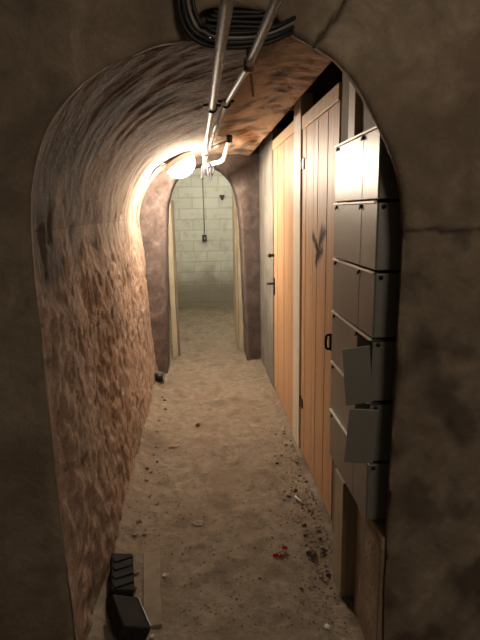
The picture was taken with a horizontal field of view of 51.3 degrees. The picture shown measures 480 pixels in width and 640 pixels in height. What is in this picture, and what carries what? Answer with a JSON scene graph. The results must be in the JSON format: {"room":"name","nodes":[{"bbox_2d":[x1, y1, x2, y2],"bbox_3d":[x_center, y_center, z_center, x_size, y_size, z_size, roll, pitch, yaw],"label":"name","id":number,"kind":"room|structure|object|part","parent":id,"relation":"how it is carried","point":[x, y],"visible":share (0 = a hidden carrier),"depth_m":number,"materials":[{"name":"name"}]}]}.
{"room":"underground passage","nodes":[
{"label":"underground passage","id":0,"kind":"room"},
{"bbox_2d":[33,219,157,639],"bbox_3d":[-0.714,0.156,3.229,0.129,1.550,3.560,-2,12,-4],"label":"wall","id":1,"kind":"structure","parent":0,"point":[101,367],"depth_m":2.11,"materials":[{"name":"stone"}]},
{"bbox_2d":[32,1,346,232],"bbox_3d":[-0.280,-0.952,3.025,1.036,0.685,3.561,-2,12,-4],"label":"ceiling","id":2,"kind":"structure","parent":0,"point":[99,154],"depth_m":1.98,"materials":[{"name":"stone"}]},
{"bbox_2d":[165,151,194,177],"bbox_3d":[-0.474,-1.224,3.953,0.241,0.203,0.194,-2,12,-4],"label":"lamp","id":3,"kind":"object","parent":2,"relation":"attached to","point":[182,165],"visible":1,"depth_m":3.88,"materials":[{"name":"white glass"}]},
{"bbox_2d":[202,0,234,163],"bbox_3d":[-0.132,-0.907,2.284,0.073,0.089,3.755,-2,12,-4],"label":"conduit pipe","id":4,"kind":"object","parent":2,"relation":"attached to","point":[225,11],"visible":1,"depth_m":1.23,"materials":[{"name":"grey metal"}]},
{"bbox_2d":[211,135,231,165],"bbox_3d":[-0.146,-1.259,3.737,0.151,0.134,0.802,-2,12,-4],"label":"conduit","id":5,"kind":"object","parent":2,"relation":"attached to","point":[228,140],"visible":1,"depth_m":3.63,"materials":[{"name":"white plastic"}]},
{"bbox_2d":[200,160,214,179],"bbox_3d":[-0.278,-1.275,4.258,0.124,0.145,0.250,-2,12,-4],"label":"cable tails","id":6,"kind":"object","parent":5,"relation":"hanging from","point":[210,172],"visible":0.88,"depth_m":4.25,"materials":[{"name":"white plastic"}]},
{"bbox_2d":[169,168,233,307],"bbox_3d":[-0.419,-1.397,7.873,1.900,2.600,0.029,-2,12,-5],"label":"wall","id":7,"kind":"structure","parent":0,"point":[205,277],"depth_m":7.90,"materials":[{"name":"beige brick"}]},
{"bbox_2d":[202,179,206,240],"bbox_3d":[-0.569,-1.874,7.727,0.070,1.301,0.061,-2,12,-4],"label":"switch box","id":8,"kind":"object","parent":7,"relation":"attached to","point":[204,237],"visible":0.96,"depth_m":7.81,"materials":[{"name":"black plastic"}]},
{"bbox_2d":[139,118,293,373],"bbox_3d":[-0.392,-0.892,4.786,2.658,2.924,0.523,-5,13,-19],"label":"wall","id":9,"kind":"structure","parent":0,"point":[241,171],"depth_m":4.68,"materials":[{"name":"brown paint"}]},
{"bbox_2d":[71,306,364,639],"bbox_3d":[-0.194,0.869,3.097,4.800,0.130,10.700,-2,12,-4],"label":"floor","id":10,"kind":"structure","parent":0,"point":[208,347],"depth_m":2.55,"materials":[{"name":"beige sand"}]},
{"bbox_2d":[107,553,150,639],"bbox_3d":[-0.452,1.066,1.940,0.140,0.101,0.432,-6,13,-21],"label":"case","id":11,"kind":"object","parent":10,"relation":"on","point":[129,620],"visible":1,"depth_m":1.85,"materials":[{"name":"black plastic"}]},
{"bbox_3d":[-0.409,1.089,1.827,0.119,0.101,0.175,-7,14,-27],"label":"case lid","id":12,"kind":"part","parent":11,"relation":"part of","materials":[{"name":"black plastic"}]},
{"bbox_2d":[143,551,161,627],"bbox_3d":[-0.361,1.094,2.050,0.070,0.018,0.420,-3,12,-10],"label":"board offcut","id":13,"kind":"object","parent":10,"relation":"on","point":[151,561],"visible":0.8,"depth_m":2.03,"materials":[{"name":"brown wood"}]},
{"bbox_2d":[154,373,164,381],"bbox_3d":[-0.723,0.512,4.467,0.094,0.076,0.071,1,12,9],"label":"can","id":14,"kind":"object","parent":10,"relation":"on","point":[158,376],"visible":0.92,"depth_m":4.44,"materials":[{"name":"black metal"}]},
{"bbox_2d":[168,201,177,358],"bbox_3d":[-0.697,-0.435,5.120,0.050,1.740,0.070,-2,12,-4],"label":"door frame post","id":15,"kind":"object","parent":10,"relation":"on","point":[170,251],"visible":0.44,"depth_m":5.12,"materials":[{"name":"beige wood"}]},
{"bbox_2d":[171,200,180,355],"bbox_3d":[-0.665,-0.405,5.216,0.021,1.640,0.080,-2,12,-4],"label":"door frame post","id":16,"kind":"object","parent":10,"relation":"on","point":[172,201],"visible":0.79,"depth_m":5.17,"materials":[{"name":"beige wood"}]},
{"bbox_2d":[193,520,204,526],"bbox_3d":[-0.204,1.000,2.461,0.062,0.014,0.051,-2,12,-4],"label":"flat stone","id":17,"kind":"object","parent":10,"relation":"on","point":[197,523],"visible":1,"depth_m":2.45,"materials":[{"name":"beige stone"}]},
{"bbox_2d":[122,371,346,632],"bbox_3d":[-0.143,0.831,3.297,0.980,0.113,3.006,-2,12,-4],"label":"loose grit","id":18,"kind":"object","parent":10,"relation":"on","point":[257,371],"visible":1,"depth_m":2.51,"materials":[{"name":"gravel"}]},
{"bbox_2d":[236,206,243,348],"bbox_3d":[0.004,-0.530,5.402,0.055,1.780,0.090,-2,12,-4],"label":"door frame post","id":19,"kind":"object","parent":10,"relation":"on","point":[240,305],"visible":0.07,"depth_m":5.42,"materials":[{"name":"beige wood"}]},
{"bbox_2d":[232,191,238,348],"bbox_3d":[-0.051,-0.552,5.577,0.022,1.730,0.390,-2,12,-4],"label":"door leaf edge","id":20,"kind":"object","parent":19,"relation":"attached to","point":[234,215],"visible":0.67,"depth_m":5.47,"materials":[{"name":"beige wood"}]},
{"bbox_2d":[259,128,285,388],"bbox_3d":[0.303,-0.512,4.537,0.145,2.180,0.950,-2,12,-4],"label":"wall pier","id":21,"kind":"object","parent":10,"relation":"on","point":[266,174],"visible":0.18,"depth_m":4.39,"materials":[{"name":"beige paint"}]},
{"bbox_2d":[273,545,287,557],"bbox_3d":[0.182,1.036,2.240,0.093,0.026,0.040,-12,17,-42],"label":"wrapper","id":22,"kind":"object","parent":10,"relation":"on","point":[284,548],"visible":1,"depth_m":2.24,"materials":[{"name":"red plastic"}]},
{"bbox_2d":[294,495,303,504],"bbox_3d":[0.308,0.946,2.628,0.018,0.018,0.071,-7,14,-26],"label":"stick","id":23,"kind":"object","parent":10,"relation":"on","point":[301,502],"visible":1,"depth_m":2.61,"materials":[{"name":"wood"}]},
{"bbox_2d":[293,93,312,447],"bbox_3d":[0.378,-0.214,3.058,0.069,2.145,0.208,-2,12,-4],"label":"timber post","id":24,"kind":"object","parent":10,"relation":"on","point":[304,103],"visible":0.33,"depth_m":2.99,"materials":[{"name":"beige wood"}]},
{"bbox_2d":[267,121,293,428],"bbox_3d":[0.314,-0.313,3.631,0.085,1.987,0.943,-3,12,-7],"label":"door","id":25,"kind":"structure","parent":24,"relation":"attached to","point":[283,144],"depth_m":3.55,"materials":[{"name":"brown wood"}]},
{"bbox_3d":[0.275,-0.270,4.039,0.011,0.140,0.027,-2,12,-4],"label":"lock plate","id":26,"kind":"part","parent":25,"relation":"part of","materials":[{"name":"black metal"}]},
{"bbox_3d":[0.303,-1.247,3.411,0.036,0.068,0.908,-2,12,-4],"label":"rail","id":27,"kind":"part","parent":25,"relation":"part of","materials":[{"name":"brown wood"}]},
{"bbox_2d":[299,82,341,518],"bbox_3d":[0.392,-0.076,2.584,0.060,1.965,0.755,-2,12,-4],"label":"door","id":28,"kind":"structure","parent":24,"relation":"attached to","point":[321,125],"depth_m":2.52,"materials":[{"name":"brown wood"}]},
{"bbox_3d":[0.386,-1.002,2.380,0.036,0.068,0.749,-2,12,-4],"label":"rail","id":29,"kind":"part","parent":28,"relation":"part of","materials":[{"name":"brown wood"}]},
{"bbox_3d":[0.400,0.101,2.301,0.022,0.078,0.012,-2,12,-4],"label":"pull handle","id":30,"kind":"part","parent":28,"relation":"part of","materials":[{"name":"black metal"}]},
{"bbox_3d":[0.415,0.100,2.302,0.009,0.080,0.020,-2,12,-4],"label":"handle plate","id":31,"kind":"part","parent":28,"relation":"part of","materials":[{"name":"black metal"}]},
{"bbox_2d":[306,548,316,557],"bbox_3d":[0.324,1.059,2.271,0.042,0.034,0.040,-12,16,-41],"label":"stone","id":32,"kind":"object","parent":10,"relation":"on","point":[311,553],"visible":1,"depth_m":2.26,"materials":[{"name":"brown stone"}]},
{"bbox_2d":[332,72,348,533],"bbox_3d":[0.457,-0.087,2.125,0.057,2.350,0.117,-2,12,-4],"label":"timber post","id":33,"kind":"object","parent":10,"relation":"on","point":[345,82],"visible":0.02,"depth_m":1.98,"materials":[{"name":"brown wood"}]},
{"bbox_2d":[333,468,357,596],"bbox_3d":[0.443,0.882,2.068,0.080,0.530,0.120,-2,12,-4],"label":"timber post","id":34,"kind":"object","parent":10,"relation":"on","point":[345,506],"visible":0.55,"depth_m":2.02,"materials":[{"name":"brown wood"}]},
{"bbox_2d":[0,0,479,639],"bbox_3d":[-0.061,-0.556,1.432,4.232,3.720,0.286,-2,12,-4],"label":"wall","id":35,"kind":"structure","parent":0,"point":[414,65],"depth_m":1.41,"materials":[{"name":"paint"}]},
{"bbox_2d":[200,27,253,30],"bbox_3d":[-0.005,-0.734,1.269,0.211,0.015,0.011,-2,12,-4],"label":"cable","id":36,"kind":"object","parent":35,"relation":"attached to","point":[200,27],"visible":0.13,"depth_m":1.26,"materials":[{"name":"black plastic"}]},
{"bbox_2d":[202,22,274,28],"bbox_3d":[-0.005,-0.744,1.267,0.188,0.017,0.011,-2,12,-4],"label":"cable","id":37,"kind":"object","parent":36,"relation":"on","point":[232,26],"visible":0.43,"depth_m":1.26,"materials":[{"name":"black plastic"}]},
{"bbox_2d":[206,18,261,24],"bbox_3d":[-0.005,-0.755,1.265,0.164,0.016,0.011,-2,12,-4],"label":"cable","id":38,"kind":"object","parent":37,"relation":"on","point":[208,20],"visible":0.66,"depth_m":1.26,"materials":[{"name":"black plastic"}]},
{"bbox_2d":[210,13,264,19],"bbox_3d":[-0.006,-0.766,1.262,0.141,0.015,0.011,-2,12,-4],"label":"cable","id":39,"kind":"object","parent":38,"relation":"on","point":[246,16],"visible":0.77,"depth_m":1.26,"materials":[{"name":"black plastic"}]},
{"bbox_2d":[213,9,263,14],"bbox_3d":[-0.004,-0.776,1.260,0.130,0.016,0.011,-2,12,-4],"label":"cable","id":40,"kind":"object","parent":39,"relation":"on","point":[235,12],"visible":0.76,"depth_m":1.26,"materials":[{"name":"black plastic"}]},
{"bbox_2d":[176,0,293,49],"bbox_3d":[0.012,-0.743,1.243,0.332,0.142,0.063,-5,13,-17],"label":"power cable","id":41,"kind":"object","parent":35,"relation":"attached to","point":[191,36],"visible":0.78,"depth_m":1.23,"materials":[{"name":"black plastic"}]},
{"bbox_2d":[181,0,293,45],"bbox_3d":[0.021,-0.745,1.237,0.326,0.132,0.067,-5,13,-19],"label":"power cable","id":42,"kind":"object","parent":35,"relation":"attached to","point":[191,28],"visible":0.7,"depth_m":1.22,"materials":[{"name":"black plastic"}]},
{"bbox_2d":[186,0,294,39],"bbox_3d":[0.025,-0.756,1.245,0.314,0.121,0.071,-5,13,-18],"label":"power cable","id":43,"kind":"object","parent":35,"relation":"attached to","point":[188,5],"depth_m":1.23,"materials":[{"name":"black rubber"}]},
{"bbox_3d":[-0.100,-0.730,1.232,0.065,0.066,0.010,-2,12,-4],"label":"cable coil","id":44,"kind":"part","parent":43,"relation":"part of","materials":[{"name":"black rubber"}]},
{"bbox_2d":[191,0,295,35],"bbox_3d":[0.035,-0.756,1.234,0.309,0.108,0.068,-6,13,-20],"label":"power cable","id":45,"kind":"object","parent":35,"relation":"attached to","point":[193,5],"visible":0.79,"depth_m":1.22,"materials":[{"name":"black plastic"}]},
{"bbox_2d":[209,0,282,146],"bbox_3d":[-0.050,-0.839,2.047,0.069,0.181,3.251,-2,12,-5],"label":"conduit pipe","id":46,"kind":"object","parent":35,"relation":"attached to","point":[273,7],"visible":0.97,"depth_m":1.25,"materials":[{"name":"grey metal"}]},
{"bbox_2d":[329,408,388,519],"bbox_3d":[0.458,0.523,1.903,0.128,0.210,0.482,-2,12,-4],"label":"electrical box","id":47,"kind":"object","parent":35,"relation":"attached to","point":[367,483],"visible":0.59,"depth_m":1.71,"materials":[{"name":"grey metal"}]},
{"bbox_2d":[330,361,392,462],"bbox_3d":[0.419,0.318,1.853,0.198,0.207,0.488,-2,12,-4],"label":"electrical box","id":48,"kind":"object","parent":35,"relation":"attached to","point":[367,425],"visible":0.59,"depth_m":1.63,"materials":[{"name":"grey metal"}]},
{"bbox_2d":[331,310,395,405],"bbox_3d":[0.406,0.114,1.805,0.218,0.209,0.493,-2,12,-4],"label":"electrical box","id":49,"kind":"object","parent":35,"relation":"attached to","point":[367,363],"visible":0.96,"depth_m":1.58,"materials":[{"name":"grey metal"}]},
{"bbox_2d":[332,258,399,337],"bbox_3d":[0.446,-0.096,1.769,0.128,0.206,0.482,-2,12,-4],"label":"electrical box","id":50,"kind":"object","parent":35,"relation":"attached to","point":[367,297],"visible":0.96,"depth_m":1.59,"materials":[{"name":"grey metal"}]},
{"bbox_2d":[333,201,400,269],"bbox_3d":[0.442,-0.302,1.724,0.128,0.206,0.482,-2,12,-4],"label":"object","id":51,"kind":"object","parent":35,"relation":"attached to","point":[366,233],"visible":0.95,"depth_m":1.55,"materials":[{"name":"grey metal"}]},
{"bbox_2d":[335,126,398,201],"bbox_3d":[0.439,-0.507,1.679,0.128,0.206,0.482,-2,12,-4],"label":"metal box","id":52,"kind":"object","parent":35,"relation":"attached to","point":[364,171],"visible":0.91,"depth_m":1.57,"materials":[{"name":"grey metal"}]},
{"bbox_2d":[348,81,360,139],"bbox_3d":[0.425,-0.886,1.836,0.025,0.465,0.085,-2,12,-4],"label":"batten","id":53,"kind":"object","parent":52,"relation":"on","point":[354,118],"visible":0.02,"depth_m":1.83,"materials":[{"name":"beige wood"}]},
{"bbox_2d":[360,99,375,132],"bbox_3d":[0.451,-0.904,1.680,0.020,0.565,0.185,-2,12,-4],"label":"board","id":54,"kind":"object","parent":52,"relation":"on","point":[367,122],"visible":0.02,"depth_m":1.76,"materials":[{"name":"wood"}]},
{"bbox_2d":[283,61,341,117],"bbox_3d":[0.635,-1.535,2.952,1.000,0.001,3.700,-2,12,-4],"label":"ceiling","id":55,"kind":"structure","parent":0,"point":[331,76],"depth_m":3.49,"materials":[{"name":"black"}]}
]}

